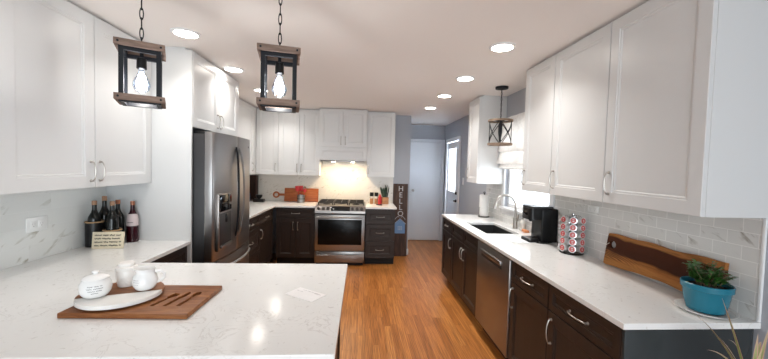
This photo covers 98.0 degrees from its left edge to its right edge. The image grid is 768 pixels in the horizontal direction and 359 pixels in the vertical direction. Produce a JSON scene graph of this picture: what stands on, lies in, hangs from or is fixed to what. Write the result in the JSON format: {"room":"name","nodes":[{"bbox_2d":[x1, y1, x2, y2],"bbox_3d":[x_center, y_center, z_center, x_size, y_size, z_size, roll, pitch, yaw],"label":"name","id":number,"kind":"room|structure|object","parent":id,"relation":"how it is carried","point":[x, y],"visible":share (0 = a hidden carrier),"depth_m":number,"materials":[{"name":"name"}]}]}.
{"room":"kitchen","nodes":[
{"label":"kitchen","id":0,"kind":"room"},
{"bbox_2d":[272,115,404,253],"bbox_3d":[-1.039,0.073,5.811,2.725,2.440,0.120,1,2,-4],"label":"wall","id":1,"kind":"structure","parent":0,"point":[399,126],"depth_m":5.81,"materials":[{"name":"grey paint"}]},
{"bbox_2d":[256,108,278,174],"bbox_3d":[-1.872,-0.613,5.473,0.345,1.051,0.368,1,2,-4],"label":"upper cabinet","id":2,"kind":"object","parent":1,"relation":"attached to","point":[267,130],"visible":0.92,"depth_m":5.33,"materials":[{"name":"grey paint"}]},
{"bbox_2d":[278,110,321,175],"bbox_3d":[-1.369,-0.601,5.507,0.660,1.051,0.368,1,2,-4],"label":"upper cabinet","id":3,"kind":"object","parent":1,"relation":"attached to","point":[298,148],"visible":0.92,"depth_m":5.36,"materials":[{"name":"grey paint"}]},
{"bbox_2d":[250,161,392,202],"bbox_3d":[-1.115,0.022,5.739,2.560,0.716,0.008,1,2,-4],"label":"backsplash","id":4,"kind":"structure","parent":1,"relation":"attached to","point":[338,180],"depth_m":5.75,"materials":[{"name":"tile"}]},
{"bbox_2d":[319,108,367,162],"bbox_3d":[-0.655,-0.698,5.473,0.752,0.832,0.524,1,2,-4],"label":"upper cabinet","id":5,"kind":"object","parent":1,"relation":"attached to","point":[342,132],"visible":0.99,"depth_m":5.25,"materials":[{"name":"grey paint"}]},
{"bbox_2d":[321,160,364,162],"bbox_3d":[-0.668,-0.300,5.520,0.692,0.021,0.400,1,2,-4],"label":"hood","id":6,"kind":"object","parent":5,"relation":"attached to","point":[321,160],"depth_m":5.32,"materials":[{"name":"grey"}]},
{"bbox_2d":[319,147,366,160],"bbox_3d":[-0.648,-0.402,5.266,0.747,0.199,0.020,1,2,-4],"label":"hood","id":7,"kind":"object","parent":5,"relation":"attached to","point":[325,153],"depth_m":5.26,"materials":[{"name":"white paint"}]},
{"bbox_2d":[366,112,395,176],"bbox_3d":[-0.058,-0.569,5.597,0.458,1.051,0.368,1,2,-4],"label":"upper cabinet","id":8,"kind":"object","parent":1,"relation":"attached to","point":[381,126],"visible":0.93,"depth_m":5.45,"materials":[{"name":"grey paint"}]},
{"bbox_2d":[67,0,648,125],"bbox_3d":[-0.258,-1.039,2.297,3.990,0.100,9.540,1,2,-4],"label":"ceiling","id":9,"kind":"structure","parent":0,"point":[397,56],"depth_m":2.34,"materials":[{"name":"white paint"}]},
{"bbox_2d":[113,0,165,108],"bbox_3d":[-1.169,-0.672,1.611,0.193,0.626,0.203,0,3,-32],"label":"lantern pendant","id":10,"kind":"object","parent":9,"relation":"hanging from","point":[142,52],"visible":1,"depth_m":1.58,"materials":[{"name":"black metal"}]},
{"bbox_2d":[136,57,146,70],"bbox_3d":[-1.172,-0.560,1.615,0.043,0.056,0.043,0,3,-32],"label":"socket","id":11,"kind":"object","parent":10,"relation":"attached to","point":[141,63],"depth_m":1.60,"materials":[{"name":"black plastic"}]},
{"bbox_2d":[170,27,200,38],"bbox_3d":[-1.378,-1.014,2.323,0.188,0.012,0.188,1,2,-4],"label":"recessed light","id":12,"kind":"object","parent":9,"relation":"in","point":[181,32],"visible":1,"depth_m":2.31,"materials":[{"name":"white paint"}]},
{"bbox_2d":[223,66,243,72],"bbox_3d":[-1.437,-1.049,3.190,0.188,0.012,0.188,1,2,-4],"label":"recessed light","id":13,"kind":"object","parent":9,"relation":"in","point":[227,68],"visible":1,"depth_m":3.17,"materials":[{"name":"white paint"}]},
{"bbox_2d":[256,0,300,112],"bbox_3d":[-0.508,-0.656,1.629,0.193,0.626,0.203,1,2,-16],"label":"lantern pendant","id":14,"kind":"object","parent":9,"relation":"hanging from","point":[280,56],"visible":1,"depth_m":1.58,"materials":[{"name":"black metal"}]},
{"bbox_2d":[275,62,283,74],"bbox_3d":[-0.511,-0.543,1.633,0.043,0.056,0.043,1,2,-16],"label":"socket","id":15,"kind":"object","parent":14,"relation":"attached to","point":[279,67],"depth_m":1.62,"materials":[{"name":"black plastic"}]},
{"bbox_2d":[437,94,451,97],"bbox_3d":[0.746,-1.027,4.111,0.188,0.012,0.188,1,2,-4],"label":"recessed light","id":16,"kind":"object","parent":9,"relation":"in","point":[439,95],"visible":1,"depth_m":4.08,"materials":[{"name":"white paint"}]},
{"bbox_2d":[456,76,474,80],"bbox_3d":[0.801,-0.994,3.293,0.188,0.012,0.188,1,2,-4],"label":"recessed light","id":17,"kind":"object","parent":9,"relation":"in","point":[460,78],"visible":1,"depth_m":3.27,"materials":[{"name":"white paint"}]},
{"bbox_2d":[487,85,512,145],"bbox_3d":[1.265,-0.686,3.618,0.258,0.628,0.258,1,2,-4],"label":"drum pendant","id":18,"kind":"object","parent":9,"relation":"hanging from","point":[500,120],"visible":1,"depth_m":3.59,"materials":[{"name":"brown wood"}]},
{"bbox_2d":[498,122,502,140],"bbox_3d":[1.261,-0.527,3.625,0.042,0.240,0.041,1,2,-4],"label":"socket","id":19,"kind":"object","parent":18,"relation":"attached to","point":[500,124],"depth_m":3.61,"materials":[{"name":"black metal"}]},
{"bbox_2d":[489,42,515,51],"bbox_3d":[0.859,-0.958,2.426,0.188,0.012,0.188,1,2,-4],"label":"recessed light","id":20,"kind":"object","parent":9,"relation":"in","point":[502,46],"visible":1,"depth_m":2.41,"materials":[{"name":"white paint"}]},
{"bbox_2d":[268,240,504,358],"bbox_3d":[-0.325,1.498,2.397,3.990,0.100,9.540,1,2,-4],"label":"floor","id":21,"kind":"structure","parent":0,"point":[406,308],"depth_m":3.50,"materials":[{"name":"brown wood"}]},
{"bbox_2d":[106,49,192,262],"bbox_3d":[-1.865,0.185,2.654,0.649,2.422,0.020,1,2,-4],"label":"panel","id":22,"kind":"object","parent":21,"relation":"on","point":[163,206],"visible":0.28,"depth_m":2.64,"materials":[{"name":"grey paint"}]},
{"bbox_2d":[150,246,186,262],"bbox_3d":[-1.853,0.966,2.372,0.644,0.885,0.600,1,2,-4],"label":"base cabinet","id":23,"kind":"object","parent":21,"relation":"on","point":[180,255],"visible":0.02,"depth_m":2.52,"materials":[{"name":"brown wood"}]},
{"bbox_2d":[192,131,249,262],"bbox_3d":[-1.750,0.481,3.163,0.825,1.797,0.908,1,2,-4],"label":"refrigerator","id":24,"kind":"object","parent":21,"relation":"on","point":[220,161],"visible":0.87,"depth_m":2.81,"materials":[{"name":"grey metal"}]},
{"bbox_2d":[249,215,259,262],"bbox_3d":[-1.939,0.898,4.039,0.706,0.885,0.700,1,2,-4],"label":"base cabinet","id":25,"kind":"object","parent":21,"relation":"on","point":[254,223],"visible":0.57,"depth_m":4.21,"materials":[{"name":"brown wood"}]},
{"bbox_2d":[249,201,317,218],"bbox_3d":[-1.682,0.420,4.702,1.306,0.028,2.033,1,2,-4],"label":"countertop","id":26,"kind":"structure","parent":25,"relation":"on","point":[255,208],"depth_m":5.08,"materials":[{"name":"white stone"}]},
{"bbox_2d":[250,175,258,200],"bbox_3d":[-2.226,0.141,5.586,0.210,0.430,0.115,1,2,-4],"label":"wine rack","id":27,"kind":"object","parent":26,"relation":"on","point":[253,178],"visible":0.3,"depth_m":5.62,"materials":[{"name":"brown wood"}]},
{"bbox_2d":[253,194,264,201],"bbox_3d":[-2.047,0.307,5.472,0.170,0.118,0.109,1,2,-4],"label":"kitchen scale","id":28,"kind":"object","parent":26,"relation":"on","point":[259,196],"visible":1,"depth_m":5.43,"materials":[{"name":"black plastic"}]},
{"bbox_2d":[273,188,318,201],"bbox_3d":[-1.498,0.258,5.671,0.761,0.222,0.060,1,2,-4],"label":"paddle board","id":29,"kind":"object","parent":26,"relation":"on","point":[290,194],"visible":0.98,"depth_m":5.67,"materials":[{"name":"brown wood"}]},
{"bbox_2d":[297,194,304,202],"bbox_3d":[-1.375,0.317,5.538,0.127,0.128,0.127,1,2,-4],"label":"utensil crock","id":30,"kind":"object","parent":26,"relation":"on","point":[300,198],"visible":0.98,"depth_m":5.49,"materials":[{"name":"metal"}]},
{"bbox_2d":[259,208,272,262],"bbox_3d":[-1.985,0.870,4.719,0.706,0.885,0.660,1,2,-4],"label":"base cabinet","id":31,"kind":"object","parent":21,"relation":"on","point":[266,218],"visible":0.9,"depth_m":4.73,"materials":[{"name":"brown wood"}]},
{"bbox_2d":[276,207,314,262],"bbox_3d":[-1.381,0.858,5.415,0.588,0.885,0.666,1,2,-4],"label":"base cabinet","id":32,"kind":"object","parent":21,"relation":"on","point":[295,227],"visible":0.95,"depth_m":5.12,"materials":[{"name":"brown wood"}]},
{"bbox_2d":[335,319,340,358],"bbox_3d":[-1.195,1.007,1.761,1.876,0.885,0.688,1,2,-4],"label":"base cabinet","id":33,"kind":"object","parent":21,"relation":"on","point":[337,356],"visible":0.02,"depth_m":2.06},
{"bbox_2d":[0,240,347,358],"bbox_3d":[-1.181,0.545,1.878,1.926,0.028,1.648,1,2,-4],"label":"countertop","id":34,"kind":"structure","parent":33,"relation":"on","point":[252,316],"depth_m":1.38,"materials":[{"name":"white stone"}]},
{"bbox_2d":[84,220,121,247],"bbox_3d":[-2.050,0.394,2.441,0.232,0.182,0.116,1,2,-10],"label":"caddy","id":35,"kind":"object","parent":34,"relation":"on","point":[90,227],"visible":0.48,"depth_m":2.38,"materials":[{"name":"black plastic"}]},
{"bbox_2d":[87,200,100,221],"bbox_3d":[-2.105,0.315,2.428,0.077,0.325,0.077,1,2,-4],"label":"wine bottle","id":36,"kind":"object","parent":35,"relation":"in","point":[94,216],"visible":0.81,"depth_m":2.41,"materials":[{"name":"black glass"}]},
{"bbox_2d":[99,196,108,228],"bbox_3d":[-2.113,0.302,2.526,0.077,0.355,0.077,1,2,-4],"label":"wine bottle","id":37,"kind":"object","parent":35,"relation":"in","point":[104,211],"visible":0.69,"depth_m":2.50,"materials":[{"name":"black glass"}]},
{"bbox_2d":[106,201,118,229],"bbox_3d":[-1.990,0.319,2.448,0.077,0.322,0.077,1,2,-4],"label":"wine bottle","id":38,"kind":"object","parent":35,"relation":"in","point":[112,219],"visible":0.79,"depth_m":2.43,"materials":[{"name":"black glass"}]},
{"bbox_2d":[115,200,123,231],"bbox_3d":[-2.025,0.317,2.542,0.077,0.328,0.077,1,2,-4],"label":"wine bottle","id":39,"kind":"object","parent":35,"relation":"in","point":[118,211],"visible":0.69,"depth_m":2.53,"materials":[{"name":"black glass"}]},
{"bbox_2d":[91,232,124,248],"bbox_3d":[-1.962,0.432,2.377,0.196,0.118,0.028,1,2,-12],"label":"plaque","id":40,"kind":"object","parent":34,"relation":"on","point":[100,240],"visible":1,"depth_m":2.37,"materials":[{"name":"beige"}]},
{"bbox_2d":[126,201,138,241],"bbox_3d":[-1.949,0.324,2.589,0.078,0.315,0.080,1,2,-4],"label":"wine bottle","id":41,"kind":"object","parent":34,"relation":"on","point":[132,219],"visible":1,"depth_m":2.57,"materials":[{"name":"red glass"}]},
{"bbox_2d":[57,285,221,318],"bbox_3d":[-1.048,0.538,1.491,0.502,0.022,0.325,1,2,-2],"label":"serving board","id":42,"kind":"object","parent":34,"relation":"on","point":[176,301],"visible":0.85,"depth_m":1.39,"materials":[{"name":"brown wood"}]},
{"bbox_2d":[74,282,163,310],"bbox_3d":[-1.167,0.511,1.487,0.316,0.024,0.316,1,2,-4],"label":"round tray","id":43,"kind":"object","parent":42,"relation":"on","point":[118,297],"visible":0.62,"depth_m":1.41,"materials":[{"name":"white ceramic"}]},
{"bbox_2d":[78,270,112,298],"bbox_3d":[-1.234,0.443,1.429,0.113,0.112,0.113,1,2,-4],"label":"jar","id":44,"kind":"object","parent":43,"relation":"on","point":[95,285],"visible":1,"depth_m":1.40,"materials":[{"name":"white ceramic"}]},
{"bbox_2d":[115,260,137,287],"bbox_3d":[-1.203,0.438,1.562,0.086,0.112,0.086,1,2,-4],"label":"creamer pitcher","id":45,"kind":"object","parent":43,"relation":"on","point":[124,271],"visible":0.73,"depth_m":1.53,"materials":[{"name":"white ceramic"}]},
{"bbox_2d":[132,265,165,290],"bbox_3d":[-1.085,0.449,1.531,0.099,0.100,0.118,3,3,31],"label":"creamer pitcher","id":46,"kind":"object","parent":43,"relation":"on","point":[145,278],"visible":1,"depth_m":1.50,"materials":[{"name":"white ceramic"}]},
{"bbox_2d":[285,287,325,301],"bbox_3d":[-0.383,0.560,1.629,0.176,0.002,0.104,3,3,31],"label":"printed card","id":47,"kind":"object","parent":34,"relation":"on","point":[301,293],"visible":1,"depth_m":1.62,"materials":[{"name":"white paper"}]},
{"bbox_2d":[314,199,364,264],"bbox_3d":[-0.699,0.837,5.416,0.766,0.964,0.730,1,2,-4],"label":"gas range","id":48,"kind":"object","parent":21,"relation":"on","point":[339,223],"visible":1,"depth_m":5.11,"materials":[{"name":"metal"}]},
{"bbox_2d":[317,202,364,205],"bbox_3d":[-0.694,0.402,5.493,0.758,0.016,0.537,1,2,-4],"label":"cooktop","id":49,"kind":"object","parent":48,"relation":"in","point":[343,203],"depth_m":5.32,"materials":[{"name":"metal"}]},
{"bbox_2d":[364,207,394,263],"bbox_3d":[-0.085,0.889,5.504,0.462,0.885,0.666,1,2,-4],"label":"base cabinet","id":50,"kind":"object","parent":21,"relation":"on","point":[379,223],"visible":0.98,"depth_m":5.21,"materials":[{"name":"brown wood"}]},
{"bbox_2d":[365,202,396,208],"bbox_3d":[-0.065,0.432,5.495,0.483,0.028,0.670,1,2,-4],"label":"countertop","id":51,"kind":"structure","parent":50,"relation":"on","point":[368,205],"depth_m":5.29,"materials":[{"name":"white stone"}]},
{"bbox_2d":[380,185,388,203],"bbox_3d":[0.009,0.251,5.661,0.151,0.324,0.115,1,2,-4],"label":"snake plant","id":52,"kind":"object","parent":51,"relation":"on","point":[385,199],"visible":1,"depth_m":5.62,"materials":[{"name":"green plant"}]},
{"bbox_2d":[393,184,407,255],"bbox_3d":[0.277,0.702,5.811,0.255,1.254,0.092,1,2,-4],"label":"sign","id":53,"kind":"object","parent":21,"relation":"on","point":[400,191],"visible":0.95,"depth_m":5.80,"materials":[{"name":"brown wood"}]},
{"bbox_2d":[442,217,455,290],"bbox_3d":[1.101,0.964,4.408,0.633,0.885,0.449,1,2,-4],"label":"base cabinet","id":54,"kind":"object","parent":21,"relation":"on","point":[447,225],"visible":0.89,"depth_m":4.38,"materials":[{"name":"brown wood"}]},
{"bbox_2d":[450,223,478,315],"bbox_3d":[1.148,0.993,3.714,0.633,0.885,0.937,1,2,-4],"label":"base cabinet","id":55,"kind":"object","parent":21,"relation":"on","point":[464,247],"visible":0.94,"depth_m":3.62,"materials":[{"name":"brown wood"}]},
{"bbox_2d":[475,240,511,358],"bbox_3d":[1.198,1.027,2.893,0.606,0.884,0.694,1,2,-4],"label":"dishwasher","id":56,"kind":"object","parent":21,"relation":"on","point":[493,284],"visible":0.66,"depth_m":2.79,"materials":[{"name":"metal"}]},
{"bbox_2d":[508,260,549,358],"bbox_3d":[1.244,1.051,2.292,0.633,0.885,0.499,1,2,-4],"label":"base cabinet","id":57,"kind":"object","parent":21,"relation":"on","point":[529,295],"visible":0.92,"depth_m":2.27,"materials":[{"name":"brown wood"}]},
{"bbox_2d":[545,284,621,358],"bbox_3d":[1.280,1.073,1.761,0.633,0.885,0.559,1,2,-4],"label":"base cabinet","id":58,"kind":"object","parent":21,"relation":"on","point":[574,330],"visible":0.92,"depth_m":1.74,"materials":[{"name":"brown wood"}]},
{"bbox_2d":[442,214,760,329],"bbox_3d":[1.217,0.563,3.032,0.630,0.028,3.215,1,2,-4],"label":"countertop","id":59,"kind":"structure","parent":58,"relation":"on","point":[629,300],"depth_m":1.87,"materials":[{"name":"white stone"}]},
{"bbox_2d":[472,225,512,233],"bbox_3d":[1.158,0.648,3.646,0.380,0.191,0.700,1,2,-4],"label":"sink","id":60,"kind":"object","parent":59,"relation":"in","point":[488,229],"visible":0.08,"depth_m":3.97,"materials":[{"name":"black metal"}]},
{"bbox_2d":[493,194,518,228],"bbox_3d":[1.315,0.343,3.596,0.282,0.372,0.090,1,2,-4],"label":"faucet","id":61,"kind":"object","parent":59,"relation":"on","point":[515,219],"visible":1,"depth_m":3.60,"materials":[{"name":"silver metal"}]},
{"bbox_2d":[498,235,529,242],"bbox_3d":[1.183,0.543,3.066,0.156,0.006,0.330,1,2,-4],"label":"drying mat","id":62,"kind":"object","parent":59,"relation":"on","point":[514,239],"visible":1,"depth_m":3.02,"materials":[{"name":"white fabric"}]},
{"bbox_2d":[520,215,525,230],"bbox_3d":[1.454,0.453,3.497,0.056,0.168,0.056,3,3,41],"label":"soap bottle","id":63,"kind":"object","parent":59,"relation":"on","point":[522,222],"visible":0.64,"depth_m":3.48,"materials":[{"name":"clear plastic"}]},
{"bbox_2d":[521,204,557,243],"bbox_3d":[1.400,0.395,3.006,0.256,0.319,0.230,1,2,-4],"label":"coffee maker","id":64,"kind":"object","parent":59,"relation":"on","point":[544,218],"visible":0.98,"depth_m":2.94,"materials":[{"name":"black plastic"}]},
{"bbox_2d":[521,236,538,242],"bbox_3d":[1.320,0.537,3.022,0.105,0.029,0.162,1,2,-4],"label":"drip tray","id":65,"kind":"object","parent":64,"relation":"on","point":[535,239],"depth_m":2.98,"materials":[{"name":"black plastic"}]},
{"bbox_2d":[559,213,583,255],"bbox_3d":[1.466,0.416,2.599,0.170,0.311,0.170,1,2,-4],"label":"pod carousel","id":66,"kind":"object","parent":59,"relation":"on","point":[576,253],"visible":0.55,"depth_m":2.57,"materials":[{"name":"silver metal"}]},
{"bbox_2d":[559,244,567,250],"bbox_3d":[1.392,0.525,2.582,0.045,0.054,0.054,1,2,-17],"label":"pod","id":67,"kind":"object","parent":66,"relation":"in","point":[562,247],"visible":0.97,"depth_m":2.57,"materials":[{"name":"plastic"}]},
{"bbox_2d":[560,237,567,243],"bbox_3d":[1.394,0.470,2.579,0.045,0.054,0.054,1,2,-17],"label":"pod","id":68,"kind":"object","parent":66,"relation":"in","point":[563,240],"visible":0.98,"depth_m":2.57,"materials":[{"name":"plastic"}]},
{"bbox_2d":[560,230,568,236],"bbox_3d":[1.395,0.416,2.577,0.045,0.054,0.054,1,2,-17],"label":"pod","id":69,"kind":"object","parent":66,"relation":"in","point":[563,233],"visible":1,"depth_m":2.56,"materials":[{"name":"plastic"}]},
{"bbox_2d":[560,223,568,229],"bbox_3d":[1.397,0.361,2.575,0.045,0.054,0.054,1,2,-17],"label":"pod","id":70,"kind":"object","parent":66,"relation":"in","point":[563,226],"visible":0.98,"depth_m":2.56,"materials":[{"name":"plastic"}]},
{"bbox_2d":[561,216,568,222],"bbox_3d":[1.398,0.307,2.573,0.045,0.054,0.054,1,2,-17],"label":"pod","id":71,"kind":"object","parent":66,"relation":"in","point":[564,219],"visible":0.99,"depth_m":2.56,"materials":[{"name":"plastic"}]},
{"bbox_2d":[568,246,575,252],"bbox_3d":[1.428,0.527,2.538,0.054,0.054,0.045,3,3,28],"label":"pod","id":72,"kind":"object","parent":66,"relation":"in","point":[571,249],"visible":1,"depth_m":2.52,"materials":[{"name":"plastic"}]},
{"bbox_2d":[568,239,575,245],"bbox_3d":[1.430,0.473,2.535,0.054,0.054,0.045,3,3,28],"label":"pod","id":73,"kind":"object","parent":66,"relation":"in","point":[572,242],"visible":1,"depth_m":2.52,"materials":[{"name":"plastic"}]},
{"bbox_2d":[569,231,576,238],"bbox_3d":[1.431,0.418,2.533,0.054,0.054,0.045,3,3,28],"label":"pod","id":74,"kind":"object","parent":66,"relation":"in","point":[572,234],"visible":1,"depth_m":2.52,"materials":[{"name":"plastic"}]},
{"bbox_2d":[569,224,576,230],"bbox_3d":[1.433,0.364,2.531,0.054,0.054,0.045,3,3,28],"label":"pod","id":75,"kind":"object","parent":66,"relation":"in","point":[572,227],"visible":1,"depth_m":2.51,"materials":[{"name":"plastic"}]},
{"bbox_2d":[569,217,577,223],"bbox_3d":[1.434,0.309,2.529,0.054,0.054,0.045,3,3,28],"label":"pod","id":76,"kind":"object","parent":66,"relation":"in","point":[573,220],"visible":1,"depth_m":2.51,"materials":[{"name":"plastic"}]},
{"bbox_2d":[576,246,584,252],"bbox_3d":[1.485,0.529,2.532,0.054,0.054,0.045,1,2,-17],"label":"pod","id":77,"kind":"object","parent":66,"relation":"in","point":[581,249],"visible":0.96,"depth_m":2.52,"materials":[{"name":"plastic"}]},
{"bbox_2d":[576,239,584,245],"bbox_3d":[1.486,0.475,2.530,0.054,0.054,0.045,1,2,-17],"label":"pod","id":78,"kind":"object","parent":66,"relation":"in","point":[581,242],"visible":1,"depth_m":2.51,"materials":[{"name":"plastic"}]},
{"bbox_2d":[577,232,585,238],"bbox_3d":[1.488,0.420,2.528,0.054,0.054,0.045,1,2,-17],"label":"pod","id":79,"kind":"object","parent":66,"relation":"in","point":[581,235],"visible":0.97,"depth_m":2.51,"materials":[{"name":"plastic"}]},
{"bbox_2d":[577,225,585,231],"bbox_3d":[1.489,0.366,2.526,0.054,0.054,0.045,1,2,-17],"label":"pod","id":80,"kind":"object","parent":66,"relation":"in","point":[582,228],"visible":0.98,"depth_m":2.51,"materials":[{"name":"plastic"}]},
{"bbox_2d":[577,218,585,224],"bbox_3d":[1.491,0.311,2.523,0.054,0.054,0.045,1,2,-17],"label":"pod","id":81,"kind":"object","parent":66,"relation":"in","point":[582,221],"visible":0.98,"depth_m":2.51,"materials":[{"name":"plastic"}]},
{"bbox_2d":[603,233,728,290],"bbox_3d":[1.576,0.487,1.954,0.042,0.224,0.763,1,2,-4],"label":"cutting board","id":82,"kind":"object","parent":59,"relation":"on","point":[660,263],"visible":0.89,"depth_m":1.95,"materials":[{"name":"brown wood"}]},
{"bbox_2d":[673,299,739,319],"bbox_3d":[1.495,0.606,1.555,0.224,0.016,0.224,1,2,-4],"label":"saucer","id":83,"kind":"object","parent":59,"relation":"on","point":[732,314],"visible":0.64,"depth_m":1.51,"materials":[{"name":"ceramic"}]},
{"bbox_2d":[680,259,737,315],"bbox_3d":[1.496,0.496,1.550,0.191,0.222,0.189,1,2,-4],"label":"potted plant","id":84,"kind":"object","parent":83,"relation":"on","point":[706,293],"visible":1,"depth_m":1.51,"materials":[{"name":"green plant"}]},
{"bbox_3d":[1.331,0.328,4.447,0.152,0.335,0.150,1,2,-4],"label":"paper towel holder","id":85,"kind":"object","parent":59,"relation":"on","visible":0},
{"bbox_2d":[479,194,488,215],"bbox_3d":[1.331,0.344,4.448,0.120,0.280,0.119,1,2,-4],"label":"paper towel roll","id":86,"kind":"object","parent":85,"relation":"on","point":[484,199],"visible":0.97,"depth_m":4.40,"materials":[{"name":"white paper"}]},
{"bbox_2d":[620,329,753,358],"bbox_3d":[1.315,1.085,1.472,0.595,0.885,0.018,1,2,-4],"label":"end panel","id":87,"kind":"object","parent":21,"relation":"on","point":[679,343],"visible":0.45,"depth_m":1.45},
{"bbox_2d":[698,301,767,358],"bbox_3d":[1.258,0.974,1.152,0.448,1.127,0.323,1,2,-4],"label":"spiky plant","id":88,"kind":"object","parent":21,"relation":"on","point":[759,352],"visible":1,"depth_m":1.16,"materials":[{"name":"green plant"}]},
{"bbox_2d":[403,116,410,246],"bbox_3d":[0.343,0.085,6.447,0.120,2.440,1.200,1,2,-4],"label":"wall","id":89,"kind":"structure","parent":0,"point":[407,119],"depth_m":5.83,"materials":[{"name":"grey paint"}]},
{"bbox_2d":[411,125,444,142],"bbox_3d":[0.750,0.069,7.136,1.025,2.440,0.120,1,2,-4],"label":"wall","id":90,"kind":"structure","parent":0,"point":[434,132],"depth_m":7.04,"materials":[{"name":"grey paint"}]},
{"bbox_2d":[408,139,444,240],"bbox_3d":[0.819,0.225,7.027,0.880,2.140,0.117,1,2,-4],"label":"door","id":91,"kind":"structure","parent":90,"relation":"in","point":[426,181],"depth_m":7.05,"materials":[{"name":"white paint"}]},
{"bbox_2d":[442,88,767,358],"bbox_3d":[1.638,0.276,2.479,0.120,2.440,9.300,1,2,-4],"label":"wall","id":92,"kind":"structure","parent":0,"point":[469,193],"depth_m":5.10,"materials":[{"name":"grey paint"}]},
{"bbox_2d":[443,136,460,228],"bbox_3d":[1.295,0.266,6.438,0.104,2.130,0.980,1,2,-4],"label":"door","id":93,"kind":"structure","parent":92,"relation":"in","point":[453,150],"depth_m":6.43,"materials":[{"name":"white paint"}]},
{"bbox_2d":[465,97,506,183],"bbox_3d":[1.283,-0.481,4.255,0.376,1.051,0.390,1,2,-4],"label":"upper cabinet","id":94,"kind":"object","parent":92,"relation":"attached to","point":[482,167],"visible":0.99,"depth_m":4.07,"materials":[{"name":"grey paint"}]},
{"bbox_2d":[496,112,524,169],"bbox_3d":[1.454,-0.407,3.552,0.097,0.610,1.050,1,2,-4],"label":"roman shade","id":95,"kind":"object","parent":92,"relation":"attached to","point":[510,157],"visible":0.49,"depth_m":3.70,"materials":[{"name":"fabric"}]},
{"bbox_2d":[499,169,554,222],"bbox_3d":[1.542,-0.142,3.554,0.145,1.155,1.130,1,2,-4],"label":"window","id":96,"kind":"structure","parent":92,"relation":"in","point":[521,196],"depth_m":3.84,"materials":[{"name":"glass"}]},
{"bbox_2d":[521,54,555,193],"bbox_3d":[1.393,-0.418,2.745,0.345,1.051,0.445,1,2,-4],"label":"upper cabinet","id":97,"kind":"object","parent":92,"relation":"attached to","point":[540,80],"visible":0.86,"depth_m":2.72,"materials":[{"name":"grey paint"}]},
{"bbox_2d":[549,22,611,201],"bbox_3d":[1.426,-0.398,2.244,0.345,1.051,0.557,1,2,-4],"label":"upper cabinet","id":98,"kind":"object","parent":92,"relation":"attached to","point":[582,74],"visible":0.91,"depth_m":2.19,"materials":[{"name":"grey paint"}]},
{"bbox_2d":[588,205,598,212],"bbox_3d":[1.565,0.221,2.500,0.008,0.050,0.115,1,2,-4],"label":"outlet","id":99,"kind":"object","parent":92,"relation":"attached to","point":[595,209],"visible":1,"depth_m":2.49,"materials":[{"name":"white plastic"}]},
{"bbox_2d":[486,184,762,320],"bbox_3d":[1.533,0.328,3.054,0.008,0.456,3.205,1,2,-4],"label":"backsplash","id":100,"kind":"structure","parent":92,"relation":"attached to","point":[736,242],"depth_m":1.82,"materials":[{"name":"tile"}]},
{"bbox_2d":[603,0,767,217],"bbox_3d":[1.465,-0.375,1.679,0.345,1.051,0.575,1,2,-4],"label":"upper cabinet","id":101,"kind":"object","parent":92,"relation":"attached to","point":[687,119],"visible":1,"depth_m":1.47,"materials":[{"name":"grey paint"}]},
{"bbox_2d":[756,218,767,321],"bbox_3d":[1.640,0.394,1.449,0.010,0.456,0.014,1,2,-4],"label":"trim","id":102,"kind":"structure","parent":92,"relation":"attached to","point":[765,220],"depth_m":1.45,"materials":[{"name":"white paint"}]},
{"bbox_3d":[-2.181,0.208,1.617,0.120,2.440,8.100,1,2,-4],"label":"wall","id":103,"kind":"structure","parent":0,"visible":0},
{"bbox_2d":[26,215,47,232],"bbox_3d":[-2.139,0.275,2.060,0.008,0.088,0.135,1,2,-4],"label":"outlet","id":104,"kind":"object","parent":103,"relation":"attached to","point":[33,224],"visible":1,"depth_m":2.05,"materials":[{"name":"white plastic"}]},
{"bbox_2d":[30,221,36,228],"bbox_3d":[-2.135,0.276,2.035,0.001,0.042,0.038,1,2,-4],"label":"receptacle","id":105,"kind":"object","parent":104,"relation":"attached to","point":[33,224],"depth_m":2.03,"materials":[{"name":"white plastic"}]},
{"bbox_2d":[0,186,105,269],"bbox_3d":[-2.131,0.280,1.802,0.008,0.456,1.647,1,2,-4],"label":"backsplash","id":106,"kind":"structure","parent":103,"relation":"attached to","point":[67,210],"depth_m":2.11,"materials":[{"name":"stone"}]},
{"bbox_2d":[0,0,150,194],"bbox_3d":[-1.931,-0.480,2.051,0.364,1.051,1.113,1,2,-4],"label":"upper cabinet","id":107,"kind":"object","parent":103,"relation":"attached to","point":[63,127],"visible":0.95,"depth_m":1.85,"materials":[{"name":"grey paint"}]},
{"bbox_2d":[193,51,237,136],"bbox_3d":[-1.851,-0.745,3.114,0.674,0.600,0.968,1,2,-4],"label":"upper cabinet","id":108,"kind":"object","parent":103,"relation":"attached to","point":[215,92],"visible":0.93,"depth_m":3.03,"materials":[{"name":"grey paint"}]},
{"bbox_2d":[165,46,187,49],"bbox_3d":[-1.891,-1.055,3.099,0.599,0.017,1.008,1,2,-4],"label":"trim","id":109,"kind":"structure","parent":108,"relation":"on","point":[166,47],"depth_m":2.61,"materials":[{"name":"grey paint"}]},
{"bbox_2d":[238,99,256,173],"bbox_3d":[-2.155,-0.604,5.055,0.344,1.051,1.155,1,2,-4],"label":"upper cabinet","id":110,"kind":"object","parent":103,"relation":"attached to","point":[247,119],"visible":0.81,"depth_m":5.02,"materials":[{"name":"grey paint"}]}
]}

